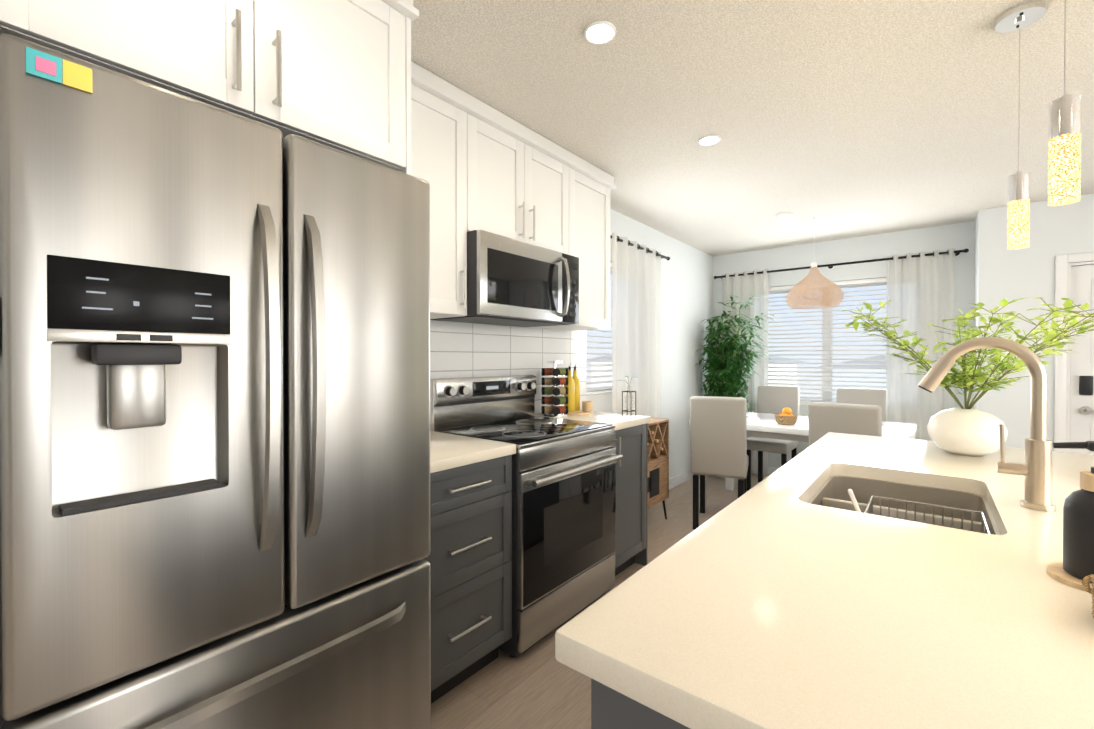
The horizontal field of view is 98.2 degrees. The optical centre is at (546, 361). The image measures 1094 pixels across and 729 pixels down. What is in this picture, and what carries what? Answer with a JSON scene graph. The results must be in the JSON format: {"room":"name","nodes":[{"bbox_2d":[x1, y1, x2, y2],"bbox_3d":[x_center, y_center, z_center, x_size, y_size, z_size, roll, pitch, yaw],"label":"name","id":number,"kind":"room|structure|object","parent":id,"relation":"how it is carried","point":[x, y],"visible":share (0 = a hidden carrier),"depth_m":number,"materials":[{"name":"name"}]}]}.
{"room":"kitchen","nodes":[
{"label":"kitchen","id":0,"kind":"room"},
{"bbox_2d":[431,474,767,728],"bbox_3d":[1.387,1.312,0.701,5.800,0.100,8.700,0,0,39],"label":"floor","id":1,"kind":"structure","parent":0,"point":[538,685],"depth_m":1.84,"materials":[{"name":"brown wood"}]},
{"bbox_2d":[0,33,430,728],"bbox_3d":[-0.880,0.369,1.270,0.892,1.778,0.806,0,0,39],"label":"fridge","id":2,"kind":"object","parent":1,"relation":"on","point":[214,417],"visible":1,"depth_m":0.92,"materials":[{"name":"grey metal"}]},
{"bbox_2d":[423,431,515,703],"bbox_3d":[-0.521,0.796,1.938,0.643,0.915,0.510,0,0,39],"label":"base cabinet","id":3,"kind":"object","parent":1,"relation":"on","point":[469,558],"visible":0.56,"depth_m":1.79,"materials":[{"name":"grey wood"}]},
{"bbox_2d":[430,375,622,657],"bbox_3d":[-0.092,0.668,2.407,0.690,1.165,0.752,0,0,39],"label":"range","id":4,"kind":"object","parent":1,"relation":"on","point":[563,516],"visible":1,"depth_m":2.23,"materials":[{"name":"grey metal"}]},
{"bbox_2d":[535,411,649,575],"bbox_3d":[0.255,0.790,2.898,0.643,0.915,0.435,0,0,39],"label":"base cabinet","id":5,"kind":"object","parent":1,"relation":"on","point":[631,439],"visible":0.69,"depth_m":2.76,"materials":[{"name":"grey"}]},
{"bbox_2d":[541,361,567,416],"bbox_3d":[0.048,0.164,2.902,0.160,0.335,0.160,0,0,39],"label":"spice rack","id":6,"kind":"object","parent":5,"relation":"on","point":[553,409],"visible":1,"depth_m":2.88,"materials":[{"name":"silver metal"}]},
{"bbox_2d":[564,363,592,414],"bbox_3d":[0.195,0.171,3.021,0.200,0.320,0.200,0,0,39],"label":"bottle","id":7,"kind":"object","parent":5,"relation":"on","point":[573,395],"visible":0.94,"depth_m":2.99,"materials":[{"name":"yellow glass"}]},
{"bbox_2d":[617,376,637,415],"bbox_3d":[0.498,0.213,2.913,0.098,0.238,0.157,0,0,39],"label":"vase","id":8,"kind":"object","parent":5,"relation":"on","point":[628,405],"visible":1,"depth_m":2.89,"materials":[{"name":"black metal"}]},
{"bbox_2d":[647,417,668,519],"bbox_3d":[0.698,0.849,3.590,0.242,0.791,0.530,0,0,39],"label":"console","id":9,"kind":"object","parent":1,"relation":"on","point":[658,466],"visible":0.4,"depth_m":3.60,"materials":[{"name":"brown wood"}]},
{"bbox_2d":[690,396,748,529],"bbox_3d":[1.322,0.748,3.614,0.380,0.989,0.547,0,0,25],"label":"chair","id":10,"kind":"object","parent":1,"relation":"on","point":[718,446],"visible":0.81,"depth_m":3.40,"materials":[{"name":"beige fabric"}]},
{"bbox_2d":[695,295,774,478],"bbox_3d":[1.933,0.271,4.866,0.700,1.926,0.662,0,0,39],"label":"bamboo plant","id":11,"kind":"object","parent":1,"relation":"on","point":[720,363],"visible":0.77,"depth_m":4.94,"materials":[{"name":"green plant"}]},
{"bbox_2d":[746,385,799,490],"bbox_3d":[2.180,0.742,4.588,0.380,0.989,0.547,0,0,39],"label":"chair","id":12,"kind":"object","parent":1,"relation":"on","point":[774,399],"visible":0.6,"depth_m":4.64,"materials":[{"name":"beige fabric"}]},
{"bbox_2d":[689,412,916,508],"bbox_3d":[2.055,0.866,3.862,1.500,0.750,0.900,0,0,39],"label":"dining table","id":13,"kind":"object","parent":1,"relation":"on","point":[763,425],"visible":0.29,"depth_m":3.63,"materials":[{"name":"white painted wood"}]},
{"bbox_2d":[775,407,796,424],"bbox_3d":[1.871,0.426,3.711,0.160,0.130,0.160,0,0,39],"label":"fruit basket","id":14,"kind":"object","parent":13,"relation":"on","point":[786,417],"visible":1,"depth_m":3.67,"materials":[{"name":"wicker"}]},
{"bbox_2d":[555,432,1093,728],"bbox_3d":[1.064,0.802,1.126,1.000,0.915,2.120,0,0,39],"label":"kitchen island","id":15,"kind":"object","parent":1,"relation":"on","point":[830,580],"visible":1,"depth_m":0.66,"materials":[{"name":"white stone"}]},
{"bbox_2d":[808,475,999,534],"bbox_3d":[0.935,0.458,1.266,0.388,0.209,0.568,0,1,39],"label":"sink basin","id":16,"kind":"object","parent":15,"relation":"in","point":[949,502],"depth_m":1.39,"materials":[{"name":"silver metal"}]},
{"bbox_2d":[843,297,1093,455],"bbox_3d":[1.571,0.052,1.756,0.782,0.575,1.002,0,0,39],"label":"vase","id":17,"kind":"object","parent":15,"relation":"on","point":[968,430],"visible":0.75,"depth_m":1.67,"materials":[{"name":"white ceramic"}]},
{"bbox_2d":[918,337,1055,511],"bbox_3d":[1.079,0.142,1.174,0.252,0.404,0.058,0,0,39],"label":"faucet","id":18,"kind":"object","parent":15,"relation":"on","point":[1035,470],"visible":1,"depth_m":1.11,"materials":[{"name":"beige"}]},
{"bbox_2d":[1047,562,1092,591],"bbox_3d":[0.926,0.343,0.739,0.241,0.008,0.116,0,0,-1],"label":"soap tray","id":19,"kind":"object","parent":15,"relation":"on","point":[1057,572],"visible":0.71,"depth_m":0.75,"materials":[{"name":"brown wood"}]},
{"bbox_2d":[1053,441,1093,582],"bbox_3d":[0.858,0.232,0.742,0.093,0.212,0.080,0,0,39],"label":"soap dispenser","id":20,"kind":"object","parent":19,"relation":"on","point":[1078,535],"visible":0.96,"depth_m":0.74,"materials":[{"name":"black"}]},
{"bbox_2d":[1082,575,1093,618],"bbox_3d":[0.791,0.315,0.578,0.187,0.064,0.176,0,0,39],"label":"rattan basket","id":21,"kind":"object","parent":15,"relation":"on","point":[1087,580],"visible":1,"depth_m":0.63,"materials":[{"name":"beige wicker"}]},
{"bbox_2d":[808,402,881,445],"bbox_3d":[1.965,0.752,3.067,0.380,0.989,0.547,0,1,42],"label":"chair","id":22,"kind":"object","parent":1,"relation":"on","point":[824,418],"visible":0.12,"depth_m":2.87,"materials":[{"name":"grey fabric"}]},
{"bbox_2d":[836,388,886,421],"bbox_3d":[2.720,0.745,4.151,0.380,0.989,0.547,0,0,39],"label":"chair","id":23,"kind":"object","parent":1,"relation":"on","point":[861,396],"visible":0.08,"depth_m":4.28,"materials":[{"name":"beige fabric"}]},
{"bbox_2d":[536,209,712,478],"bbox_3d":[-0.713,0.031,2.390,0.200,2.440,8.500,0,0,39],"label":"wall","id":24,"kind":"structure","parent":0,"point":[686,289],"depth_m":4.74,"materials":[{"name":"white paint"}]},
{"bbox_2d":[0,0,411,175],"bbox_3d":[-0.973,-0.898,1.374,0.635,0.561,0.877,0,0,39],"label":"upper cabinet","id":25,"kind":"object","parent":24,"relation":"attached to","point":[349,77],"depth_m":1.20,"materials":[{"name":"white wood"}]},
{"bbox_2d":[412,62,479,318],"bbox_3d":[-0.624,-0.693,2.046,0.334,0.981,0.560,0,0,39],"label":"upper cabinet","id":26,"kind":"object","parent":24,"relation":"attached to","point":[445,118],"depth_m":2.03,"materials":[{"name":"white wood"}]},
{"bbox_2d":[430,320,585,413],"bbox_3d":[-0.327,0.059,2.697,0.010,0.550,1.938,0,0,39],"label":"tiled wall","id":27,"kind":"structure","parent":24,"relation":"attached to","point":[459,349],"depth_m":2.78,"materials":[{"name":"white tile"}]},
{"bbox_2d":[480,101,571,255],"bbox_3d":[-0.246,-0.886,2.512,0.334,0.602,0.764,0,0,39],"label":"upper cabinet","id":28,"kind":"object","parent":24,"relation":"attached to","point":[526,177],"depth_m":2.39,"materials":[{"name":"white wood"}]},
{"bbox_2d":[430,230,578,326],"bbox_3d":[-0.192,-0.393,2.473,0.471,0.378,0.756,0,0,39],"label":"microwave","id":29,"kind":"object","parent":28,"relation":"attached to","point":[513,282],"visible":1,"depth_m":2.28,"materials":[{"name":"grey metal"}]},
{"bbox_2d":[525,153,611,330],"bbox_3d":[0.119,-0.699,2.965,0.334,0.981,0.514,0,0,39],"label":"upper cabinet","id":30,"kind":"object","parent":24,"relation":"attached to","point":[591,186],"depth_m":2.90,"materials":[{"name":"white wood"}]},
{"bbox_2d":[586,269,611,396],"bbox_3d":[0.538,-0.263,3.885,0.162,1.048,0.996,0,0,39],"label":"window","id":31,"kind":"structure","parent":24,"relation":"in","point":[602,394],"depth_m":3.64,"materials":[{"name":"white"}]},
{"bbox_2d":[585,262,611,394],"bbox_3d":[0.568,-0.269,3.860,0.050,1.032,0.980,0,0,39],"label":"window blinds","id":32,"kind":"object","parent":31,"relation":"attached to","point":[597,382],"visible":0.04,"depth_m":3.65,"materials":[{"name":"white plastic"}]},
{"bbox_2d":[610,233,669,417],"bbox_3d":[0.669,0.126,3.846,0.112,2.190,1.376,0,0,39],"label":"curtain","id":33,"kind":"object","parent":24,"relation":"attached to","point":[636,310],"visible":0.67,"depth_m":3.85,"materials":[{"name":"white fabric"}]},
{"bbox_2d":[669,469,695,489],"bbox_3d":[1.045,1.187,4.396,0.017,0.100,2.778,0,0,39],"label":"baseboard","id":34,"kind":"structure","parent":24,"relation":"attached to","point":[679,479],"depth_m":4.75,"materials":[{"name":"white"}]},
{"bbox_2d":[411,0,1093,255],"bbox_3d":[1.387,-1.228,0.684,5.800,0.100,8.700,0,0,39],"label":"ceiling","id":35,"kind":"structure","parent":0,"point":[840,119],"depth_m":2.14,"materials":[{"name":"white paint"}]},
{"bbox_2d":[584,21,615,44],"bbox_3d":[0.191,-1.179,1.703,0.116,0.012,0.116,0,0,39],"label":"recessed light","id":36,"kind":"object","parent":35,"relation":"in","point":[600,32],"visible":1,"depth_m":1.70,"materials":[{"name":"white plastic"}]},
{"bbox_2d":[698,135,720,145],"bbox_3d":[0.870,-1.185,2.542,0.116,0.012,0.116,0,0,39],"label":"recessed light","id":37,"kind":"object","parent":35,"relation":"in","point":[707,140],"visible":0.98,"depth_m":2.54,"materials":[{"name":"white plastic"}]},
{"bbox_2d":[777,212,843,308],"bbox_3d":[2.192,-0.823,3.921,0.444,0.750,0.522,0,0,39],"label":"shade","id":38,"kind":"object","parent":35,"relation":"hanging from","point":[824,286],"visible":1,"depth_m":3.88,"materials":[{"name":"beige wicker"}]},
{"bbox_2d":[995,0,1045,249],"bbox_3d":[1.609,-0.785,1.615,0.124,0.795,0.124,0,0,39],"label":"crystal pendant light","id":39,"kind":"object","parent":35,"relation":"hanging from","point":[1020,16],"visible":1,"depth_m":1.60,"materials":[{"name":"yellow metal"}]},
{"bbox_2d":[1048,0,1081,205],"bbox_3d":[1.257,-0.783,1.149,0.124,0.794,0.124,0,0,39],"label":"crystal pendant light","id":40,"kind":"object","parent":35,"relation":"hanging from","point":[1064,145],"visible":1,"depth_m":1.13,"materials":[{"name":"crystal glass"},{"name":"chrome metal"}]},
{"bbox_2d":[712,221,974,467],"bbox_3d":[2.850,0.014,4.846,2.250,2.440,0.200,0,0,39],"label":"wall","id":41,"kind":"structure","parent":0,"point":[958,236],"depth_m":4.59,"materials":[{"name":"white paint"}]},
{"bbox_2d":[751,467,778,475],"bbox_3d":[2.792,1.185,4.759,2.216,0.100,0.017,0,0,39],"label":"baseboard","id":42,"kind":"structure","parent":41,"relation":"attached to","point":[770,469],"depth_m":5.07,"materials":[{"name":"white"}]},
{"bbox_2d":[769,282,886,405],"bbox_3d":[2.842,-0.170,4.812,1.556,1.248,0.162,0,0,39],"label":"window","id":43,"kind":"structure","parent":41,"relation":"in","point":[826,352],"depth_m":4.81,"materials":[{"name":"white"}]},
{"bbox_2d":[768,277,886,403],"bbox_3d":[2.817,-0.175,4.781,1.540,1.232,0.050,0,0,39],"label":"window blinds","id":44,"kind":"object","parent":43,"relation":"attached to","point":[851,282],"visible":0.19,"depth_m":4.77,"materials":[{"name":"white plastic"}]},
{"bbox_2d":[714,248,968,475],"bbox_3d":[2.748,0.120,4.722,2.166,2.190,0.117,0,0,39],"label":"curtains","id":45,"kind":"object","parent":41,"relation":"attached to","point":[920,289],"visible":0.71,"depth_m":4.28,"materials":[{"name":"white fabric"}]},
{"bbox_2d":[974,217,976,407],"bbox_3d":[3.726,0.020,4.022,0.150,2.440,0.380,0,0,39],"label":"wall","id":46,"kind":"structure","parent":0,"point":[975,281],"depth_m":3.99,"materials":[{"name":"white paint"}]},
{"bbox_2d":[976,193,1093,450],"bbox_3d":[4.710,0.028,2.853,3.150,2.440,0.200,0,0,39],"label":"wall","id":47,"kind":"structure","parent":0,"point":[1003,272],"depth_m":3.60,"materials":[{"name":"white paint"}]},
{"bbox_2d":[1054,252,1093,454],"bbox_3d":[4.169,0.235,3.212,1.020,2.020,0.165,0,0,39],"label":"entry door","id":48,"kind":"structure","parent":47,"relation":"in","point":[1074,395],"depth_m":3.45,"materials":[{"name":"white wood"}]},
{"label":"outside","id":49,"kind":"structure","parent":0,"visible":0},
{"bbox_2d":[586,274,886,399],"bbox_3d":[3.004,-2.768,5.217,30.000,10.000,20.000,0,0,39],"label":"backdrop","id":50,"kind":"structure","parent":49,"point":[592,333],"depth_m":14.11,"materials":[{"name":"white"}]},
{"bbox_3d":[4.948,1.592,3.675,25.000,0.100,20.000,0,0,39],"label":"ground","id":51,"kind":"structure","parent":49,"visible":0},
{"bbox_2d":[586,355,806,386],"bbox_3d":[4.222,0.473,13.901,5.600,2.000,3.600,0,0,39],"label":"house","id":52,"kind":"structure","parent":51,"relation":"on","point":[770,369],"depth_m":13.18,"materials":[{"name":"white"}]},
{"bbox_2d":[820,356,885,400],"bbox_3d":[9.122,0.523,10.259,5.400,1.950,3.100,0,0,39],"label":"house","id":53,"kind":"structure","parent":51,"relation":"on","point":[875,357],"depth_m":10.35,"materials":[{"name":"white"}]}
]}

